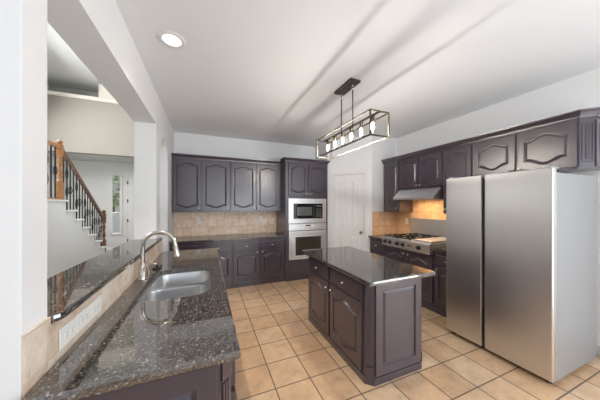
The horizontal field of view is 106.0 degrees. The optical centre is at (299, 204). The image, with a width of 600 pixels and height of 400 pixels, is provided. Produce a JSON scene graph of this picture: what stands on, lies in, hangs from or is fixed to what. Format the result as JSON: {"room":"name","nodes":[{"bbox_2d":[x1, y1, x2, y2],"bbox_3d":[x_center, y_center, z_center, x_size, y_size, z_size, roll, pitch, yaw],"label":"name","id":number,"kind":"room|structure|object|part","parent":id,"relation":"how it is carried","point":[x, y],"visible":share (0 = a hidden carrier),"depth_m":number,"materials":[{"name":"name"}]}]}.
{"room":"kitchen","nodes":[
{"label":"kitchen","id":0,"kind":"room"},
{"bbox_2d":[0,0,46,399],"bbox_3d":[-3.204,-0.885,-0.161,4.952,4.800,0.130,0,0,-22],"label":"wall","id":1,"kind":"structure","parent":0,"point":[23,23],"depth_m":0.72,"materials":[{"name":"white paint"}]},
{"bbox_2d":[47,84,64,199],"bbox_3d":[-5.721,-0.935,3.234,0.120,4.900,8.065,0,0,-22],"label":"wall","id":2,"kind":"structure","parent":0,"point":[47,84],"depth_m":6.33,"materials":[{"name":"white paint"}]},
{"bbox_2d":[47,22,100,92],"bbox_3d":[-4.045,-3.335,3.518,3.195,0.100,7.315,0,0,-22],"label":"ceiling","id":3,"kind":"structure","parent":0,"point":[65,69],"depth_m":5.44,"materials":[{"name":"grey paint"}]},
{"bbox_2d":[49,85,98,96],"bbox_3d":[-5.418,-2.435,6.854,3.195,1.900,0.100,0,0,-22],"label":"wall","id":4,"kind":"structure","parent":0,"point":[52,88],"depth_m":6.39,"materials":[{"name":"grey paint"}]},
{"bbox_2d":[47,94,133,157],"bbox_3d":[-5.209,-2.115,6.345,3.195,1.460,0.200,0,0,-22],"label":"wall","id":5,"kind":"structure","parent":0,"point":[89,127],"depth_m":6.06,"materials":[{"name":"beige paint"}]},
{"bbox_2d":[48,152,133,163],"bbox_3d":[-5.466,-1.435,6.969,3.195,0.100,1.150,0,0,-22],"label":"ceiling","id":6,"kind":"structure","parent":0,"point":[83,157],"depth_m":6.73,"materials":[{"name":"grey paint"}]},
{"bbox_2d":[65,160,133,247],"bbox_3d":[-5.586,0.040,7.596,3.450,2.950,0.100,0,0,-22],"label":"wall","id":7,"kind":"structure","parent":0,"point":[95,174],"depth_m":7.21,"materials":[{"name":"white paint"}]},
{"bbox_2d":[109,173,122,235],"bbox_3d":[-6.006,-0.025,7.382,0.350,2.020,0.075,0,0,-22],"label":"window","id":8,"kind":"structure","parent":7,"relation":"in","point":[115,179],"depth_m":7.37,"materials":[{"name":"white paint"}]},
{"bbox_3d":[-6.006,-0.025,7.382,0.210,1.880,0.005,0,0,-22],"label":"pane","id":9,"kind":"part","parent":8,"relation":"part of","materials":[{"name":"clear glass"}]},
{"bbox_2d":[125,173,133,242],"bbox_3d":[-5.274,0.235,7.640,1.060,2.560,0.054,0,0,-22],"label":"door","id":10,"kind":"structure","parent":7,"relation":"in","point":[129,177],"depth_m":7.48,"materials":[{"name":"white paint"}]},
{"bbox_2d":[47,0,155,123],"bbox_3d":[-1.474,-2.143,1.764,0.227,2.285,2.115,0,0,-22],"label":"beam","id":11,"kind":"structure","parent":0,"point":[96,31],"depth_m":1.54,"materials":[{"name":"white paint"}]},
{"bbox_2d":[99,84,114,99],"bbox_3d":[-5.200,-3.090,6.565,0.820,0.390,0.600,0,0,-22],"label":"wall","id":12,"kind":"structure","parent":0,"point":[103,93],"depth_m":6.17,"materials":[{"name":"beige paint"}]},
{"bbox_2d":[47,90,118,103],"bbox_3d":[-5.272,-2.855,6.498,3.195,0.080,0.670,0,0,-22],"label":"trim","id":13,"kind":"structure","parent":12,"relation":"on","point":[50,92],"depth_m":5.96,"materials":[{"name":"beige paint"}]},
{"bbox_2d":[134,93,173,251],"bbox_3d":[-2.205,-0.885,3.542,0.227,4.800,1.730,0,0,-22],"label":"wall","id":14,"kind":"structure","parent":0,"point":[153,143],"depth_m":2.78,"materials":[{"name":"white paint"}]},
{"bbox_2d":[139,206,149,215],"bbox_3d":[-1.881,0.075,2.731,0.115,0.120,0.016,0,0,-22],"label":"light switch","id":15,"kind":"object","parent":14,"relation":"attached to","point":[143,210],"visible":1,"depth_m":2.73,"materials":[{"name":"white plastic"}]},
{"bbox_2d":[174,132,314,160],"bbox_3d":[-1.037,0.062,4.915,3.178,2.905,0.120,0,0,-22],"label":"wall","id":16,"kind":"structure","parent":0,"point":[184,143],"depth_m":4.73,"materials":[{"name":"white paint"}]},
{"bbox_2d":[172,157,229,211],"bbox_3d":[-1.858,-0.355,4.306,0.990,0.970,0.380,0,0,-22],"label":"upper cabinet","id":17,"kind":"object","parent":16,"relation":"attached to","point":[198,185],"visible":1,"depth_m":4.15,"materials":[{"name":"brown paint"}]},
{"bbox_3d":[-2.035,-0.355,4.071,0.465,0.930,0.020,0,0,-22],"label":"door","id":18,"kind":"part","parent":17,"relation":"part of","materials":[{"name":"brown paint"}]},
{"bbox_3d":[-1.584,-0.355,4.257,0.480,0.930,0.020,0,0,-22],"label":"door","id":19,"kind":"part","parent":17,"relation":"part of","materials":[{"name":"brown paint"}]},
{"bbox_2d":[174,211,276,236],"bbox_3d":[-1.456,0.373,4.671,2.015,0.484,0.010,0,0,-22],"label":"tile backsplash","id":20,"kind":"structure","parent":16,"relation":"attached to","point":[185,223],"depth_m":4.62,"materials":[{"name":"beige tile"}]},
{"bbox_2d":[230,162,280,211],"bbox_3d":[-0.928,-0.355,4.689,1.019,0.970,0.380,0,0,-22],"label":"upper cabinet","id":21,"kind":"object","parent":16,"relation":"attached to","point":[253,186],"visible":0.98,"depth_m":4.52,"materials":[{"name":"brown paint"}]},
{"bbox_2d":[171,153,280,164],"bbox_3d":[-1.387,-0.875,4.499,2.014,0.070,0.381,0,0,-22],"label":"crown molding","id":22,"kind":"structure","parent":21,"relation":"attached to","point":[174,155],"depth_m":4.29,"materials":[{"name":"brown paint"}]},
{"bbox_3d":[-1.110,-0.355,4.452,0.475,0.930,0.020,0,0,-22],"label":"door","id":23,"kind":"part","parent":21,"relation":"part of","materials":[{"name":"brown paint"}]},
{"bbox_3d":[-0.655,-0.355,4.639,0.470,0.930,0.020,0,0,-22],"label":"door","id":24,"kind":"part","parent":21,"relation":"part of","materials":[{"name":"brown paint"}]},
{"bbox_2d":[315,142,326,159],"bbox_3d":[0.523,0.062,5.168,0.100,2.905,0.600,0,0,-22],"label":"wall","id":25,"kind":"structure","parent":0,"point":[322,147],"depth_m":5.12,"materials":[{"name":"white paint"}]},
{"bbox_2d":[327,136,371,251],"bbox_3d":[1.034,0.062,4.741,0.919,2.905,0.100,0,0,23],"label":"wall","id":26,"kind":"structure","parent":0,"point":[359,159],"depth_m":4.67,"materials":[{"name":"white paint"}]},
{"bbox_2d":[330,169,367,251],"bbox_3d":[1.027,0.398,4.735,0.780,2.235,0.116,0,0,23],"label":"trim","id":27,"kind":"structure","parent":26,"relation":"attached to","point":[363,171],"depth_m":4.67,"materials":[{"name":"white paint"}]},
{"bbox_2d":[335,174,363,250],"bbox_3d":[1.016,0.436,4.708,0.610,2.137,0.100,0,0,23],"label":"door","id":28,"kind":"structure","parent":26,"relation":"in","point":[349,189],"depth_m":4.72,"materials":[{"name":"white paint"}]},
{"bbox_2d":[115,0,599,146],"bbox_3d":[-1.291,-1.440,0.864,9.270,0.100,7.380,0,0,-22],"label":"ceiling","id":29,"kind":"structure","parent":0,"point":[256,70],"depth_m":2.14,"materials":[{"name":"white paint"}]},
{"bbox_2d":[157,30,185,48],"bbox_3d":[-1.075,-1.384,1.899,0.216,0.012,0.216,0,0,-22],"label":"recessed light","id":30,"kind":"object","parent":29,"relation":"in","point":[171,39],"visible":1,"depth_m":1.89,"materials":[{"name":"white paint"}]},
{"bbox_2d":[317,78,389,158],"bbox_3d":[0.549,-1.020,2.648,0.232,0.740,1.102,0,0,-22],"label":"pendant chandelier","id":31,"kind":"object","parent":29,"relation":"hanging from","point":[349,85],"visible":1,"depth_m":2.54,"materials":[{"name":"brown metal"}]},
{"bbox_2d":[326,140,329,151],"bbox_3d":[0.379,-0.797,3.059,0.062,0.168,0.061,0,0,-22],"label":"bulb","id":32,"kind":"object","parent":31,"relation":"attached to","point":[328,141],"depth_m":3.04,"materials":[{"name":"white glass"}]},
{"bbox_2d":[333,136,336,148],"bbox_3d":[0.447,-0.797,2.895,0.062,0.168,0.061,0,0,-22],"label":"bulb","id":33,"kind":"object","parent":31,"relation":"attached to","point":[334,137],"depth_m":2.88,"materials":[{"name":"white glass"}]},
{"bbox_3d":[0.505,-1.107,2.754,0.013,0.447,0.014,0,0,-22],"label":"rod","id":34,"kind":"part","parent":31,"relation":"part of","materials":[{"name":"brown metal"}]},
{"bbox_2d":[340,132,344,145],"bbox_3d":[0.515,-0.797,2.730,0.062,0.168,0.061,0,0,-22],"label":"bulb","id":35,"kind":"object","parent":31,"relation":"attached to","point":[342,142],"depth_m":2.71,"materials":[{"name":"white glass"}]},
{"bbox_2d":[349,127,353,141],"bbox_3d":[0.583,-0.797,2.566,0.062,0.168,0.061,0,0,-22],"label":"bulb","id":36,"kind":"object","parent":31,"relation":"attached to","point":[351,137],"depth_m":2.55,"materials":[{"name":"white glass"}]},
{"bbox_3d":[0.592,-1.107,2.542,0.013,0.447,0.014,0,0,-22],"label":"rod","id":37,"kind":"part","parent":31,"relation":"part of","materials":[{"name":"brown metal"}]},
{"bbox_3d":[0.549,-0.772,2.648,0.232,0.245,1.102,0,0,-22],"label":"frame","id":38,"kind":"part","parent":31,"relation":"part of","materials":[{"name":"brown metal"}]},
{"bbox_2d":[358,121,363,137],"bbox_3d":[0.650,-0.797,2.401,0.062,0.168,0.061,0,0,-22],"label":"bulb","id":39,"kind":"object","parent":31,"relation":"attached to","point":[361,132],"depth_m":2.38,"materials":[{"name":"white glass"}]},
{"bbox_2d":[371,115,375,132],"bbox_3d":[0.718,-0.797,2.236,0.062,0.168,0.061,0,0,-22],"label":"bulb","id":40,"kind":"object","parent":31,"relation":"attached to","point":[373,127],"depth_m":2.22,"materials":[{"name":"white glass"}]},
{"bbox_2d":[372,136,395,211],"bbox_3d":[1.703,0.062,4.691,0.620,2.905,0.120,0,0,-22],"label":"wall","id":41,"kind":"structure","parent":0,"point":[384,149],"depth_m":4.59,"materials":[{"name":"white paint"}]},
{"bbox_2d":[372,211,395,234],"bbox_3d":[1.725,0.373,4.628,0.603,0.484,0.012,0,0,-22],"label":"tile backsplash","id":42,"kind":"structure","parent":41,"relation":"attached to","point":[383,222],"depth_m":4.61,"materials":[{"name":"beige tile"}]},
{"bbox_2d":[226,279,599,399],"bbox_3d":[0.882,1.540,1.758,4.570,0.050,7.380,0,0,-22],"label":"floor","id":43,"kind":"structure","parent":0,"point":[283,356],"depth_m":2.08,"materials":[{"name":"tile"}]},
{"bbox_2d":[78,271,234,399],"bbox_3d":[-1.022,1.079,1.934,0.660,0.872,2.385,0,0,-22],"label":"base cabinet","id":44,"kind":"object","parent":43,"relation":"on","point":[215,382],"visible":0.27,"depth_m":0.89,"materials":[{"name":"brown paint"}]},
{"bbox_2d":[21,248,240,399],"bbox_3d":[-1.019,0.624,1.939,0.670,0.038,2.438,0,0,-22],"label":"countertop","id":45,"kind":"structure","parent":44,"relation":"on","point":[133,342],"depth_m":1.01,"materials":[{"name":"stone"}]},
{"bbox_2d":[147,263,156,272],"bbox_3d":[-1.343,0.562,2.042,0.094,0.085,0.044,0,0,-22],"label":"soap dispenser","id":46,"kind":"object","parent":45,"relation":"on","point":[148,266],"visible":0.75,"depth_m":2.03,"materials":[{"name":"silver metal"}]},
{"bbox_2d":[152,265,161,269],"bbox_3d":[-1.358,0.585,2.144,0.084,0.040,0.083,0,0,-22],"label":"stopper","id":47,"kind":"object","parent":45,"relation":"on","point":[157,267],"visible":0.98,"depth_m":2.13,"materials":[{"name":"black plastic"}]},
{"bbox_2d":[138,230,180,279],"bbox_3d":[-1.163,0.408,1.867,0.314,0.393,0.086,0,0,-13],"label":"kitchen faucet","id":48,"kind":"object","parent":45,"relation":"on","point":[142,266],"visible":1,"depth_m":1.85,"materials":[{"name":"silver metal"}]},
{"bbox_3d":[-1.171,0.348,1.881,0.274,0.274,0.036,0,0,-16],"label":"spout","id":49,"kind":"part","parent":48,"relation":"part of","materials":[{"name":"silver metal"}]},
{"bbox_2d":[137,271,209,301],"bbox_3d":[-0.968,0.757,1.813,0.490,0.228,0.780,0,0,-22],"label":"sink","id":50,"kind":"object","parent":45,"relation":"in","point":[173,285],"visible":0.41,"depth_m":1.82,"materials":[{"name":"silver metal"}]},
{"bbox_3d":[-0.891,0.760,1.626,0.457,0.222,0.340,0,0,-22],"label":"bowl","id":51,"kind":"part","parent":50,"relation":"part of","materials":[{"name":"silver metal"}]},
{"bbox_3d":[-1.033,0.745,1.986,0.428,0.192,0.376,0,0,-22],"label":"bowl","id":52,"kind":"part","parent":50,"relation":"part of","materials":[{"name":"silver metal"}]},
{"bbox_3d":[-0.604,1.046,0.825,0.569,0.787,0.014,0,0,-22],"label":"panel","id":53,"kind":"part","parent":44,"relation":"part of","materials":[{"name":"brown paint"}]},
{"bbox_3d":[-0.314,1.049,0.974,0.013,0.808,0.063,0,0,23],"label":"corner post","id":54,"kind":"part","parent":44,"relation":"part of","materials":[{"name":"brown paint"}]},
{"bbox_3d":[-0.410,0.752,1.287,0.020,0.145,0.552,0,0,-22],"label":"drawer","id":55,"kind":"part","parent":44,"relation":"part of","materials":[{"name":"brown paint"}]},
{"bbox_3d":[-0.410,1.140,1.287,0.020,0.580,0.552,0,0,-22],"label":"door","id":56,"kind":"part","parent":44,"relation":"part of","materials":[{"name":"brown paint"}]},
{"bbox_2d":[169,240,231,288],"bbox_3d":[-1.802,1.077,4.182,1.000,0.875,0.652,0,0,-22],"label":"base cabinet","id":57,"kind":"object","parent":43,"relation":"on","point":[224,248],"visible":0.34,"depth_m":4.04,"materials":[{"name":"brown paint"}]},
{"bbox_3d":[-1.918,0.765,3.826,0.495,0.130,0.022,0,0,-22],"label":"drawer","id":58,"kind":"part","parent":57,"relation":"part of","materials":[{"name":"brown paint"}]},
{"bbox_3d":[-1.458,0.765,4.016,0.460,0.130,0.022,0,0,-22],"label":"drawer","id":59,"kind":"part","parent":57,"relation":"part of","materials":[{"name":"brown paint"}]},
{"bbox_3d":[-1.458,1.125,4.016,0.460,0.530,0.020,0,0,-22],"label":"door","id":60,"kind":"part","parent":57,"relation":"part of","materials":[{"name":"brown paint"}]},
{"bbox_2d":[232,237,284,287],"bbox_3d":[-0.870,1.077,4.566,1.011,0.875,0.652,0,0,-22],"label":"base cabinet","id":61,"kind":"object","parent":43,"relation":"on","point":[254,261],"visible":0.98,"depth_m":4.28,"materials":[{"name":"brown paint"}]},
{"bbox_2d":[169,232,284,243],"bbox_3d":[-1.336,0.622,4.378,2.015,0.034,0.623,0,0,-22],"label":"countertop","id":62,"kind":"structure","parent":61,"relation":"on","point":[207,238],"depth_m":4.21,"materials":[{"name":"stone"}]},
{"bbox_3d":[-0.993,0.765,4.207,0.462,0.130,0.022,0,0,-22],"label":"drawer","id":63,"kind":"part","parent":61,"relation":"part of","materials":[{"name":"brown paint"}]},
{"bbox_3d":[-0.993,1.125,4.208,0.462,0.530,0.020,0,0,-22],"label":"door","id":64,"kind":"part","parent":61,"relation":"part of","materials":[{"name":"brown paint"}]},
{"bbox_3d":[-0.540,0.765,4.393,0.455,0.130,0.022,0,0,-22],"label":"drawer","id":65,"kind":"part","parent":61,"relation":"part of","materials":[{"name":"brown paint"}]},
{"bbox_3d":[-0.540,1.125,4.394,0.455,0.530,0.020,0,0,-22],"label":"door","id":66,"kind":"part","parent":61,"relation":"part of","materials":[{"name":"brown paint"}]},
{"bbox_2d":[277,157,330,281],"bbox_3d":[0.042,0.287,4.925,1.049,2.455,0.682,0,0,-22],"label":"oven tower","id":67,"kind":"object","parent":43,"relation":"on","point":[301,178],"visible":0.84,"depth_m":4.60,"materials":[{"name":"brown paint"}]},
{"bbox_3d":[-0.034,-0.515,4.570,0.414,0.660,0.020,0,0,-22],"label":"door","id":68,"kind":"part","parent":67,"relation":"part of","materials":[{"name":"brown paint"}]},
{"bbox_3d":[0.167,1.278,4.652,0.850,0.275,0.022,0,0,-22],"label":"drawer","id":69,"kind":"part","parent":67,"relation":"part of","materials":[{"name":"brown paint"}]},
{"bbox_3d":[0.042,-0.905,4.925,1.049,0.070,0.681,0,0,-22],"label":"crown","id":70,"kind":"part","parent":67,"relation":"part of","materials":[{"name":"brown paint"}]},
{"bbox_2d":[288,198,325,223],"bbox_3d":[0.094,0.120,4.813,0.843,0.500,0.430,0,0,-22],"label":"microwave","id":71,"kind":"object","parent":67,"relation":"in","point":[299,210],"visible":1,"depth_m":4.62,"materials":[{"name":"silver metal"}]},
{"bbox_3d":[0.097,0.125,4.606,0.465,0.290,0.018,0,0,-22],"label":"door","id":72,"kind":"part","parent":71,"relation":"part of","materials":[{"name":"black glass"}]},
{"bbox_3d":[0.393,0.125,4.731,0.163,0.290,0.012,0,0,-22],"label":"control panel","id":73,"kind":"part","parent":71,"relation":"part of","materials":[{"name":"black glass"}]},
{"bbox_2d":[288,223,326,259],"bbox_3d":[0.080,0.740,4.846,0.843,0.720,0.598,0,0,-22],"label":"wall oven","id":74,"kind":"object","parent":67,"relation":"in","point":[301,236],"visible":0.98,"depth_m":4.60,"materials":[{"name":"silver metal"}]},
{"bbox_3d":[0.163,0.448,4.646,0.843,0.135,0.029,0,0,-22],"label":"control panel","id":75,"kind":"part","parent":74,"relation":"part of","materials":[{"name":"silver metal"}]},
{"bbox_3d":[0.175,0.443,4.633,0.250,0.085,0.004,0,0,-22],"label":"display panel","id":76,"kind":"part","parent":74,"relation":"part of","materials":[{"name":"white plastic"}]},
{"bbox_3d":[0.183,0.570,4.596,0.743,0.026,0.057,0,0,-22],"label":"handle","id":77,"kind":"part","parent":74,"relation":"part of","materials":[{"name":"silver metal"}]},
{"bbox_3d":[0.366,-0.515,4.735,0.420,0.660,0.020,0,0,-22],"label":"door","id":78,"kind":"part","parent":67,"relation":"part of","materials":[{"name":"brown paint"}]},
{"bbox_2d":[308,257,421,386],"bbox_3d":[0.625,1.079,2.538,0.702,0.872,1.219,0,0,-22],"label":"kitchen island","id":79,"kind":"object","parent":43,"relation":"on","point":[375,330],"visible":0.91,"depth_m":2.02,"materials":[{"name":"brown paint"}]},
{"bbox_3d":[0.218,0.752,2.712,0.022,0.145,0.530,0,0,-22],"label":"drawer","id":80,"kind":"part","parent":79,"relation":"part of","materials":[{"name":"brown paint"}]},
{"bbox_3d":[0.218,1.140,2.712,0.020,0.580,0.530,0,0,-22],"label":"door","id":81,"kind":"part","parent":79,"relation":"part of","materials":[{"name":"brown paint"}]},
{"bbox_3d":[0.431,0.752,2.194,0.022,0.145,0.530,0,0,-22],"label":"drawer","id":82,"kind":"part","parent":79,"relation":"part of","materials":[{"name":"brown paint"}]},
{"bbox_3d":[0.432,1.140,2.194,0.020,0.580,0.530,0,0,-22],"label":"door","id":83,"kind":"part","parent":79,"relation":"part of","materials":[{"name":"brown paint"}]},
{"bbox_2d":[302,246,435,286],"bbox_3d":[0.629,0.624,2.543,0.760,0.038,1.375,0,0,-22],"label":"island countertop","id":84,"kind":"structure","parent":79,"relation":"on","point":[370,269],"depth_m":2.22,"materials":[{"name":"stone"}]},
{"bbox_3d":[0.586,1.049,1.901,0.063,0.808,0.013,0,0,23],"label":"corner post","id":85,"kind":"part","parent":79,"relation":"part of","materials":[{"name":"brown paint"}]},
{"bbox_3d":[0.874,1.046,1.989,0.524,0.787,0.014,0,0,-22],"label":"panel","id":86,"kind":"part","parent":79,"relation":"part of","materials":[{"name":"brown paint"}]},
{"bbox_2d":[370,238,385,256],"bbox_3d":[1.758,1.077,4.395,0.742,0.875,0.419,0,0,-22],"label":"base cabinet","id":87,"kind":"object","parent":43,"relation":"on","point":[376,246],"visible":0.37,"depth_m":4.24,"materials":[{"name":"brown paint"}]},
{"bbox_3d":[1.455,0.930,4.264,0.022,0.170,0.370,0,0,-22],"label":"drawer","id":88,"kind":"part","parent":87,"relation":"part of","materials":[{"name":"brown paint"}]},
{"bbox_3d":[1.455,0.757,4.264,0.022,0.115,0.370,0,0,-22],"label":"drawer","id":89,"kind":"part","parent":87,"relation":"part of","materials":[{"name":"brown paint"}]},
{"bbox_2d":[368,234,387,239],"bbox_3d":[1.760,0.622,4.399,0.713,0.034,0.438,0,0,-22],"label":"countertop","id":90,"kind":"structure","parent":87,"relation":"on","point":[379,237],"depth_m":4.34,"materials":[{"name":"stone"}]},
{"bbox_2d":[386,245,434,311],"bbox_3d":[2.020,1.115,3.762,0.740,0.800,0.950,0,0,-22],"label":"base cabinet","id":91,"kind":"object","parent":43,"relation":"on","point":[418,259],"visible":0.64,"depth_m":3.34,"materials":[{"name":"brown paint"}]},
{"bbox_3d":[1.627,1.065,3.850,0.020,0.650,0.448,0,0,-22],"label":"door","id":92,"kind":"part","parent":91,"relation":"part of","materials":[{"name":"brown paint"}]},
{"bbox_3d":[1.802,1.065,3.422,0.020,0.650,0.448,0,0,-22],"label":"door","id":93,"kind":"part","parent":91,"relation":"part of","materials":[{"name":"brown paint"}]},
{"bbox_2d":[434,251,445,317],"bbox_3d":[2.275,1.077,3.139,0.742,0.875,0.394,0,0,-22],"label":"base cabinet","id":94,"kind":"object","parent":43,"relation":"on","point":[440,257],"visible":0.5,"depth_m":3.10,"materials":[{"name":"brown paint"}]},
{"bbox_2d":[433,247,445,252],"bbox_3d":[2.277,0.622,3.142,0.713,0.034,0.399,0,0,-22],"label":"countertop","id":95,"kind":"structure","parent":94,"relation":"on","point":[440,249],"depth_m":3.14,"materials":[{"name":"stone"}]},
{"bbox_2d":[382,233,445,254],"bbox_3d":[1.962,0.614,3.737,0.784,0.178,0.932,0,0,-22],"label":"rangetop","id":96,"kind":"object","parent":95,"relation":"on","point":[422,243],"visible":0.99,"depth_m":3.54,"materials":[{"name":"silver metal"}]},
{"bbox_2d":[410,218,445,236],"bbox_3d":[2.328,0.415,3.914,0.025,0.340,0.982,0,0,-22],"label":"backguard","id":97,"kind":"object","parent":96,"relation":"attached to","point":[436,227],"visible":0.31,"depth_m":4.00,"materials":[{"name":"silver metal"}]},
{"bbox_3d":[1.969,0.765,3.015,0.022,0.130,0.350,0,0,-22],"label":"drawer","id":98,"kind":"part","parent":94,"relation":"part of","materials":[{"name":"brown paint"}]},
{"bbox_3d":[1.970,1.125,3.015,0.020,0.530,0.350,0,0,-22],"label":"door","id":99,"kind":"part","parent":94,"relation":"part of","materials":[{"name":"brown paint"}]},
{"bbox_2d":[446,166,595,383],"bbox_3d":[2.304,0.593,2.438,0.852,1.845,0.900,0,0,-22],"label":"refrigerator","id":100,"kind":"object","parent":43,"relation":"on","point":[521,245],"visible":1,"depth_m":2.09,"materials":[{"name":"grey metal"}]},
{"bbox_3d":[1.841,0.580,2.531,0.066,1.780,0.376,0,0,-22],"label":"door","id":101,"kind":"part","parent":100,"relation":"part of","materials":[{"name":"silver metal"}]},
{"bbox_3d":[2.018,0.580,2.103,0.066,1.780,0.497,0,0,-22],"label":"door","id":102,"kind":"part","parent":100,"relation":"part of","materials":[{"name":"silver metal"}]},
{"bbox_2d":[396,68,599,344],"bbox_3d":[3.192,0.062,2.044,0.120,2.905,6.150,0,0,-22],"label":"wall","id":103,"kind":"structure","parent":0,"point":[582,91],"depth_m":2.79,"materials":[{"name":"white paint"}]},
{"bbox_2d":[384,160,412,211],"bbox_3d":[1.919,-0.355,4.466,0.390,0.970,0.410,0,0,-22],"label":"upper cabinet","id":104,"kind":"object","parent":103,"relation":"attached to","point":[391,169],"visible":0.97,"depth_m":4.34,"materials":[{"name":"brown paint"}]},
{"bbox_3d":[1.778,-0.355,4.400,0.020,0.930,0.365,0,0,-22],"label":"door","id":105,"kind":"part","parent":104,"relation":"part of","materials":[{"name":"brown paint"}]},
{"bbox_2d":[393,187,443,199],"bbox_3d":[2.090,-0.184,3.864,0.506,0.195,0.805,0,0,-22],"label":"range hood","id":106,"kind":"object","parent":103,"relation":"attached to","point":[432,193],"visible":0.84,"depth_m":3.66,"materials":[{"name":"silver metal"}]},
{"bbox_2d":[396,200,445,233],"bbox_3d":[2.346,0.165,3.927,0.010,0.900,1.778,0,0,-22],"label":"tile backsplash","id":107,"kind":"structure","parent":103,"relation":"attached to","point":[427,209],"depth_m":4.17,"materials":[{"name":"beige tile"}]},
{"bbox_2d":[400,150,443,189],"bbox_3d":[2.158,-0.562,3.886,0.390,0.555,0.842,0,0,-22],"label":"upper cabinet","id":108,"kind":"object","parent":103,"relation":"attached to","point":[426,170],"visible":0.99,"depth_m":3.74,"materials":[{"name":"brown paint"}]},
{"bbox_3d":[1.936,-0.560,4.017,0.020,0.520,0.392,0,0,-22],"label":"door","id":109,"kind":"part","parent":108,"relation":"part of","materials":[{"name":"brown paint"}]},
{"bbox_3d":[2.092,-0.560,3.639,0.020,0.520,0.400,0,0,-22],"label":"door","id":110,"kind":"part","parent":108,"relation":"part of","materials":[{"name":"brown paint"}]},
{"bbox_2d":[443,143,472,213],"bbox_3d":[2.397,-0.355,3.304,0.390,0.970,0.416,0,0,-22],"label":"upper cabinet","id":111,"kind":"object","parent":103,"relation":"attached to","point":[458,161],"visible":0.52,"depth_m":3.23,"materials":[{"name":"brown paint"}]},
{"bbox_2d":[381,107,599,163],"bbox_3d":[2.357,-0.875,3.397,0.389,0.070,2.752,0,0,-22],"label":"crown molding","id":112,"kind":"structure","parent":103,"relation":"attached to","point":[587,112],"depth_m":2.65,"materials":[{"name":"brown paint"}]},
{"bbox_2d":[473,117,599,175],"bbox_3d":[2.672,-0.595,2.636,0.390,0.490,1.026,0,0,-22],"label":"upper cabinet","id":113,"kind":"object","parent":103,"relation":"attached to","point":[572,146],"visible":0.89,"depth_m":2.39,"materials":[{"name":"brown paint"}]},
{"bbox_3d":[2.422,-0.595,2.836,0.020,0.450,0.443,0,0,-22],"label":"door","id":114,"kind":"part","parent":113,"relation":"part of","materials":[{"name":"brown paint"}]},
{"bbox_3d":[2.601,-0.595,2.401,0.020,0.450,0.452,0,0,-22],"label":"door","id":115,"kind":"part","parent":113,"relation":"part of","materials":[{"name":"brown paint"}]},
{"bbox_3d":[2.748,-0.600,2.163,0.075,0.370,0.012,0,0,23],"label":"corner post","id":116,"kind":"part","parent":113,"relation":"part of","materials":[{"name":"brown paint"}]},
{"bbox_3d":[2.923,-0.595,2.191,0.244,0.450,0.012,0,0,-22],"label":"panel","id":117,"kind":"part","parent":113,"relation":"part of","materials":[{"name":"brown paint"}]},
{"bbox_2d":[596,344,599,354],"bbox_3d":[2.865,1.465,2.661,0.014,0.100,0.940,0,0,-22],"label":"baseboard","id":118,"kind":"structure","parent":103,"relation":"attached to","point":[597,345],"depth_m":2.29,"materials":[{"name":"white paint"}]},
{"bbox_3d":[-4.873,1.540,3.564,4.700,0.050,8.100,0,0,-22],"label":"floor","id":119,"kind":"structure","parent":0,"visible":0},
{"bbox_2d":[47,140,106,278],"bbox_3d":[-4.497,0.206,2.815,1.745,2.617,6.030,0,0,-22],"label":"staircase","id":120,"kind":"structure","parent":119,"relation":"on","point":[70,244],"depth_m":3.94,"materials":[{"name":"white paint"}]},
{"bbox_3d":[-3.594,-0.987,2.663,0.068,0.060,2.460,0,0,-22],"label":"handrail","id":121,"kind":"part","parent":120,"relation":"part of","materials":[{"name":"brown wood"}]},
{"bbox_3d":[-4.077,-0.595,3.837,0.096,1.015,0.094,0,0,-22],"label":"newel post","id":122,"kind":"part","parent":120,"relation":"part of","materials":[{"name":"brown wood"}]},
{"bbox_3d":[-4.413,-0.334,4.655,0.068,1.326,1.688,0,0,-22],"label":"handrail","id":123,"kind":"part","parent":120,"relation":"part of","materials":[{"name":"brown wood"}]},
{"bbox_3d":[-4.750,0.641,5.472,0.096,1.035,0.094,0,0,-22],"label":"newel post","id":124,"kind":"part","parent":120,"relation":"part of","materials":[{"name":"brown wood"}]},
{"bbox_3d":[-1.474,0.982,1.845,0.198,1.066,2.265,0,0,-22],"label":"wall","id":125,"kind":"structure","parent":0,"visible":0},
{"bbox_2d":[22,240,161,396],"bbox_3d":[-1.348,0.516,1.828,0.022,0.198,2.394,0,0,-22],"label":"tile backsplash","id":126,"kind":"structure","parent":125,"relation":"attached to","point":[40,344],"depth_m":0.86,"materials":[{"name":"beige tile"}]},
{"bbox_2d":[59,316,76,350],"bbox_3d":[-0.968,0.532,0.946,0.008,0.082,0.122,0,0,-22],"label":"wall outlet","id":127,"kind":"object","parent":126,"relation":"attached to","point":[68,331],"visible":1,"depth_m":0.94,"materials":[{"name":"white plastic"}]},
{"bbox_2d":[76,304,89,332],"bbox_3d":[-1.016,0.532,1.063,0.008,0.082,0.122,0,0,-22],"label":"wall outlet","id":128,"kind":"object","parent":126,"relation":"attached to","point":[83,317],"visible":1,"depth_m":1.05,"materials":[{"name":"white plastic"}]},
{"bbox_2d":[90,295,101,319],"bbox_3d":[-1.064,0.532,1.181,0.008,0.082,0.122,0,0,-22],"label":"wall outlet","id":129,"kind":"object","parent":126,"relation":"attached to","point":[96,305],"visible":1,"depth_m":1.17,"materials":[{"name":"white plastic"}]},
{"bbox_2d":[47,237,162,322],"bbox_3d":[-1.483,0.431,1.822,0.325,0.032,2.221,0,0,-22],"label":"countertop","id":130,"kind":"structure","parent":125,"relation":"on","point":[67,290],"depth_m":1.29,"materials":[{"name":"stone"}]}
]}

